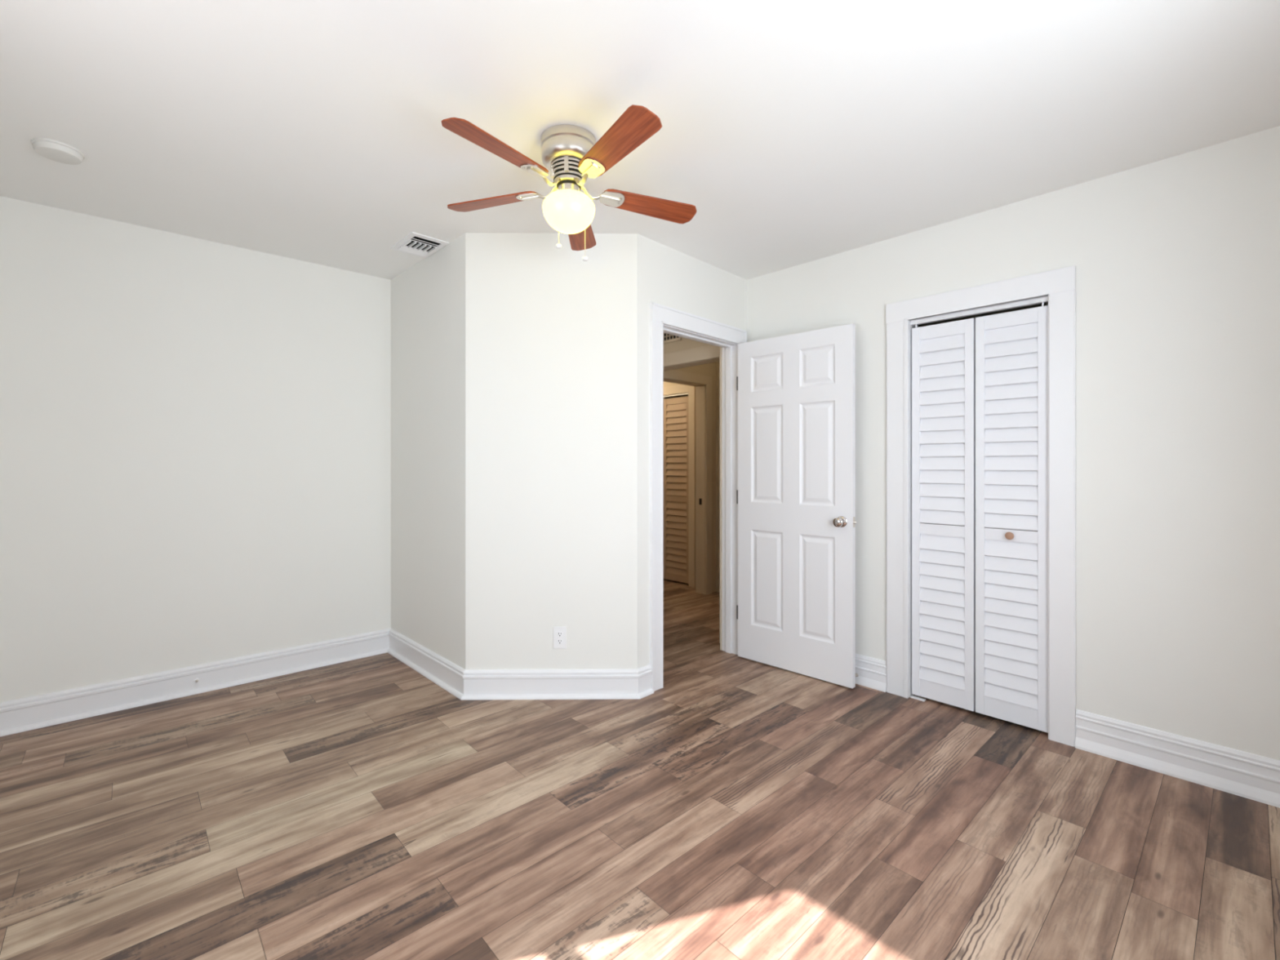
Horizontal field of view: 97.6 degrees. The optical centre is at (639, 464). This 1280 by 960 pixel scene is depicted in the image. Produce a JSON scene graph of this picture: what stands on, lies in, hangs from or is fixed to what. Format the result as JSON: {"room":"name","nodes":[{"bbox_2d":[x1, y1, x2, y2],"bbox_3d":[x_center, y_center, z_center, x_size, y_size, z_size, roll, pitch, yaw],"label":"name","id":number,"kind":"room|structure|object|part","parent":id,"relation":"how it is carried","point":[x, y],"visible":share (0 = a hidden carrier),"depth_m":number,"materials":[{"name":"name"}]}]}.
{"room":"empty bedroom","nodes":[
{"label":"empty bedroom","id":0,"kind":"room"},
{"bbox_2d":[0,195,391,702],"bbox_3d":[-2.462,0.002,3.150,2.229,2.503,0.115,0,0,-42],"label":"wall","id":1,"kind":"structure","parent":0,"point":[195,433],"depth_m":3.03,"materials":[{"name":"paint"}]},
{"bbox_2d":[0,628,390,736],"bbox_3d":[-2.410,1.179,3.097,2.000,0.149,0.036,0,0,-42],"label":"baseboard","id":2,"kind":"structure","parent":1,"relation":"attached to","point":[35,712],"depth_m":3.02,"materials":[{"name":"white wood"}]},
{"bbox_2d":[391,233,465,669],"bbox_3d":[-1.309,0.002,3.481,0.115,2.503,1.181,0,0,-44],"label":"wall","id":3,"kind":"structure","parent":0,"point":[428,299],"depth_m":3.33,"materials":[{"name":"paint"}]},
{"bbox_2d":[387,628,465,699],"bbox_3d":[-1.319,1.179,3.384,0.035,0.149,1.084,0,0,-44],"label":"baseboard","id":4,"kind":"structure","parent":3,"relation":"attached to","point":[442,672],"depth_m":3.32,"materials":[{"name":"white wood"}]},
{"bbox_2d":[465,232,637,669],"bbox_3d":[-0.478,0.002,3.080,0.925,2.503,0.115,0,0,-1],"label":"wall","id":5,"kind":"structure","parent":0,"point":[551,333],"depth_m":3.02,"materials":[{"name":"paint"}]},
{"bbox_2d":[461,668,639,700],"bbox_3d":[-0.477,1.179,3.006,0.953,0.149,0.034,0,0,-1],"label":"baseboard","id":6,"kind":"structure","parent":5,"relation":"attached to","point":[478,684],"depth_m":3.01,"materials":[{"name":"white wood"}]},
{"bbox_2d":[553,626,566,648],"bbox_3d":[-0.431,0.932,3.019,0.071,0.117,0.009,0,0,-1],"label":"power outlet","id":7,"kind":"object","parent":5,"relation":"attached to","point":[559,633],"visible":1,"depth_m":3.02,"materials":[{"name":"white plastic"}]},
{"bbox_2d":[556,639,563,644],"bbox_3d":[-0.431,0.952,3.016,0.032,0.028,0.004,0,0,-1],"label":"receptacle","id":8,"kind":"object","parent":7,"relation":"attached to","point":[558,641],"depth_m":3.01,"materials":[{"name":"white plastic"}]},
{"bbox_2d":[556,631,563,636],"bbox_3d":[-0.431,0.912,3.016,0.032,0.028,0.004,0,0,-1],"label":"receptacle","id":9,"kind":"object","parent":7,"relation":"attached to","point":[558,633],"depth_m":3.01,"materials":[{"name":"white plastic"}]},
{"bbox_2d":[0,582,1279,959],"bbox_3d":[-0.010,1.289,3.946,7.246,0.048,7.186,0,0,-43],"label":"floor slab","id":10,"kind":"structure","parent":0,"point":[680,583],"depth_m":1.92,"materials":[{"name":"brown wood"}]},
{"bbox_2d":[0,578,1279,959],"bbox_3d":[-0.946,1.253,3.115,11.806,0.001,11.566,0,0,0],"label":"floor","id":11,"kind":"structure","parent":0,"point":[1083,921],"depth_m":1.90,"materials":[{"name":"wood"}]},
{"bbox_2d":[0,0,1279,279],"bbox_3d":[0.079,-1.300,3.407,6.267,0.100,5.914,0,0,-43],"label":"ceiling","id":12,"kind":"structure","parent":0,"point":[796,132],"depth_m":1.96,"materials":[{"name":"paint"}]},
{"bbox_2d":[31,137,84,164],"bbox_3d":[-2.300,-1.233,2.215,0.148,0.034,0.148,0,0,0],"label":"smoke detector","id":13,"kind":"object","parent":12,"relation":"attached to","point":[55,150],"visible":1,"depth_m":2.19,"materials":[{"name":"plastic"}]},
{"bbox_2d":[391,231,448,257],"bbox_3d":[-1.254,-1.242,3.186,0.208,0.015,0.310,0,0,-44],"label":"ceiling vent","id":14,"kind":"object","parent":12,"relation":"in","point":[415,243],"visible":1,"depth_m":3.17,"materials":[{"name":"white plastic"}]},
{"bbox_2d":[441,104,697,261],"bbox_3d":[-0.278,-1.034,2.199,1.026,0.431,0.993,0,0,0],"label":"ceiling fan","id":15,"kind":"object","parent":12,"relation":"hanging from","point":[571,153],"visible":1,"depth_m":2.08,"materials":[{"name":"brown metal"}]},
{"bbox_3d":[-0.592,-1.065,2.266,0.402,0.006,0.122,0,12,19],"label":"blade","id":16,"kind":"part","parent":15,"relation":"part of","materials":[{"name":"brown wood"}]},
{"bbox_3d":[-0.475,-1.066,1.889,0.122,0.006,0.403,15,9,36],"label":"blade","id":17,"kind":"part","parent":15,"relation":"part of","materials":[{"name":"brown wood"}]},
{"bbox_3d":[-0.366,-1.063,2.189,0.107,0.050,0.022,0,0,19],"label":"bracket arm","id":18,"kind":"part","parent":15,"relation":"part of","materials":[{"name":"silver metal"}]},
{"bbox_3d":[-0.332,-1.063,2.081,0.022,0.050,0.107,0,0,36],"label":"bracket arm","id":19,"kind":"part","parent":15,"relation":"part of","materials":[{"name":"silver metal"}]},
{"bbox_3d":[-0.326,-0.879,2.248,0.024,0.019,0.024,0,0,0],"label":"pull knob","id":20,"kind":"part","parent":15,"relation":"part of","materials":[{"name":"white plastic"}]},
{"bbox_3d":[-0.274,-0.968,2.158,0.200,0.139,0.200,0,0,0],"label":"glass globe","id":21,"kind":"part","parent":15,"relation":"part of","materials":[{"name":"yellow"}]},
{"bbox_3d":[-0.218,-1.063,2.078,0.022,0.050,0.108,0,0,-36],"label":"bracket arm","id":22,"kind":"part","parent":15,"relation":"part of","materials":[{"name":"silver metal"}]},
{"bbox_3d":[-0.269,-1.048,2.494,0.122,0.006,0.402,-13,-3,0],"label":"blade","id":23,"kind":"part","parent":15,"relation":"part of","materials":[{"name":"brown wood"}]},
{"bbox_3d":[-0.236,-0.939,2.220,0.002,0.214,0.066,0,0,31],"label":"pull chain","id":24,"kind":"part","parent":15,"relation":"part of","materials":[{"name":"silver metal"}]},
{"bbox_3d":[-0.220,-0.829,2.248,0.024,0.019,0.024,0,0,0],"label":"pull knob","id":25,"kind":"part","parent":15,"relation":"part of","materials":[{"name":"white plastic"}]},
{"bbox_3d":[-0.183,-1.063,2.193,0.108,0.050,0.022,0,0,-22],"label":"bracket arm","id":26,"kind":"part","parent":15,"relation":"part of","materials":[{"name":"silver metal"}]},
{"bbox_3d":[-0.080,-1.076,1.883,0.122,0.006,0.403,15,-10,-34],"label":"blade","id":27,"kind":"part","parent":15,"relation":"part of","materials":[{"name":"brown wood"}]},
{"bbox_3d":[0.039,-1.053,2.281,0.402,0.006,0.122,2,-13,-21],"label":"blade","id":28,"kind":"part","parent":15,"relation":"part of","materials":[{"name":"brown wood"}]},
{"bbox_2d":[663,394,688,496],"bbox_3d":[0.483,0.002,3.998,5.960,2.503,3.916,0,0,44],"label":"wall","id":29,"kind":"structure","parent":0,"point":[687,394],"depth_m":6.31,"materials":[{"name":"paint"}]},
{"bbox_2d":[663,361,719,591],"bbox_3d":[0.770,0.002,5.598,0.116,2.503,3.365,0,0,-44],"label":"wall","id":30,"kind":"structure","parent":0,"point":[665,384],"depth_m":5.52,"materials":[{"name":"paint"}]},
{"bbox_2d":[663,392,688,583],"bbox_3d":[0.262,0.243,6.077,0.029,1.979,0.752,0,0,-43],"label":"door","id":31,"kind":"structure","parent":30,"relation":"in","point":[675,409],"depth_m":5.95,"materials":[{"name":"paint"}]},
{"bbox_2d":[663,384,695,587],"bbox_3d":[0.283,0.208,6.097,0.133,2.090,0.930,0,0,-43],"label":"trim","id":32,"kind":"structure","parent":30,"relation":"attached to","point":[681,388],"depth_m":5.75,"materials":[{"name":"paint"}]},
{"bbox_2d":[637,234,746,668],"bbox_3d":[0.355,0.002,3.491,0.115,2.503,1.180,0,0,44],"label":"wall","id":33,"kind":"structure","parent":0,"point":[667,276],"depth_m":3.12,"materials":[{"name":"paint"}]},
{"bbox_2d":[637,664,653,698],"bbox_3d":[0.026,1.179,3.046,0.034,0.149,0.110,0,0,44],"label":"baseboard","id":34,"kind":"structure","parent":33,"relation":"attached to","point":[645,689],"depth_m":3.05,"materials":[{"name":"white wood"}]},
{"bbox_2d":[648,302,746,691],"bbox_3d":[0.337,0.178,3.468,0.158,2.149,0.930,0,0,44],"label":"door frame","id":35,"kind":"structure","parent":33,"relation":"attached to","point":[660,315],"depth_m":3.40,"materials":[{"name":"white wood"}]},
{"bbox_2d":[736,323,856,688],"bbox_3d":[0.922,0.229,3.390,0.782,2.030,0.164,0,0,44],"label":"door","id":36,"kind":"structure","parent":35,"relation":"attached to","point":[796,491],"depth_m":3.34,"materials":[{"name":"white wood"}]},
{"bbox_3d":[1.116,0.320,3.133,0.062,0.062,0.066,0,0,44],"label":"knob","id":37,"kind":"part","parent":36,"relation":"part of","materials":[{"name":"silver metal"}]},
{"bbox_2d":[673,362,715,592],"bbox_3d":[-0.256,0.002,4.584,0.115,2.503,2.994,0,0,44],"label":"wall","id":38,"kind":"structure","parent":0,"point":[709,369],"depth_m":5.50,"materials":[{"name":"paint"}]},
{"bbox_2d":[663,369,711,595],"bbox_3d":[0.326,0.197,5.168,0.133,2.112,0.943,0,0,44],"label":"door frame","id":39,"kind":"structure","parent":38,"relation":"attached to","point":[703,384],"depth_m":5.43,"materials":[{"name":"paint"}]},
{"bbox_2d":[663,125,1279,759],"bbox_3d":[1.246,0.002,3.322,0.116,2.503,4.192,0,0,-44],"label":"wall","id":40,"kind":"structure","parent":0,"point":[1176,259],"depth_m":2.32,"materials":[{"name":"paint"}]},
{"bbox_2d":[663,333,681,343],"bbox_3d":[0.138,-1.022,4.399,0.010,0.160,0.505,0,0,-43],"label":"air vent","id":41,"kind":"object","parent":40,"relation":"in","point":[668,338],"visible":0.09,"depth_m":4.30,"materials":[{"name":"metal"}]},
{"bbox_3d":[0.138,-1.022,4.399,0.010,0.160,0.505,0,0,-43],"label":"frame","id":42,"kind":"part","parent":41,"relation":"part of","materials":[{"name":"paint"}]},
{"bbox_2d":[663,344,719,643],"bbox_3d":[0.348,0.198,4.269,0.151,2.110,0.942,0,0,-44],"label":"door frame","id":43,"kind":"structure","parent":40,"relation":"attached to","point":[706,354],"depth_m":4.10,"materials":[{"name":"paint"}]},
{"bbox_2d":[855,653,886,692],"bbox_3d":[1.038,1.171,3.436,0.031,0.163,0.941,0,0,-43],"label":"baseboard","id":44,"kind":"structure","parent":40,"relation":"attached to","point":[872,672],"depth_m":3.15,"materials":[{"name":"white wood"}]},
{"bbox_2d":[910,297,1048,733],"bbox_3d":[1.669,0.239,2.798,0.060,2.027,0.612,0,0,-43],"label":"door","id":45,"kind":"structure","parent":40,"relation":"in","point":[980,385],"depth_m":2.77,"materials":[{"name":"white wood"}]},
{"bbox_3d":[1.576,0.250,2.919,0.028,1.970,0.297,0,0,-43],"label":"louver panel","id":46,"kind":"part","parent":45,"relation":"part of","materials":[{"name":"white wood"}]},
{"bbox_3d":[1.768,0.339,2.676,0.035,0.038,0.038,0,0,-43],"label":"knob","id":47,"kind":"part","parent":45,"relation":"part of","materials":[{"name":"brown wood"}]},
{"bbox_3d":[1.787,0.250,2.697,0.028,1.970,0.299,0,0,-43],"label":"louver panel","id":48,"kind":"part","parent":45,"relation":"part of","materials":[{"name":"white wood"}]},
{"bbox_2d":[885,265,1075,746],"bbox_3d":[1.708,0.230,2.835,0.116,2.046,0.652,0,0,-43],"label":"door frame","id":49,"kind":"structure","parent":40,"relation":"attached to","point":[911,326],"depth_m":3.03,"materials":[{"name":"white wood"}]},
{"bbox_2d":[1075,709,1279,808],"bbox_3d":[2.245,1.171,2.163,0.031,0.163,0.899,0,0,-43],"label":"baseboard","id":50,"kind":"structure","parent":40,"relation":"attached to","point":[1252,776],"depth_m":2.24,"materials":[{"name":"white wood"}]},
{"bbox_2d":[918,302,1048,531],"bbox_3d":[1.998,0.002,3.110,0.685,2.503,1.316,0,0,-43],"label":"wall","id":51,"kind":"structure","parent":0,"point":[1046,303],"depth_m":3.42,"materials":[{"name":"paint"}]}
]}

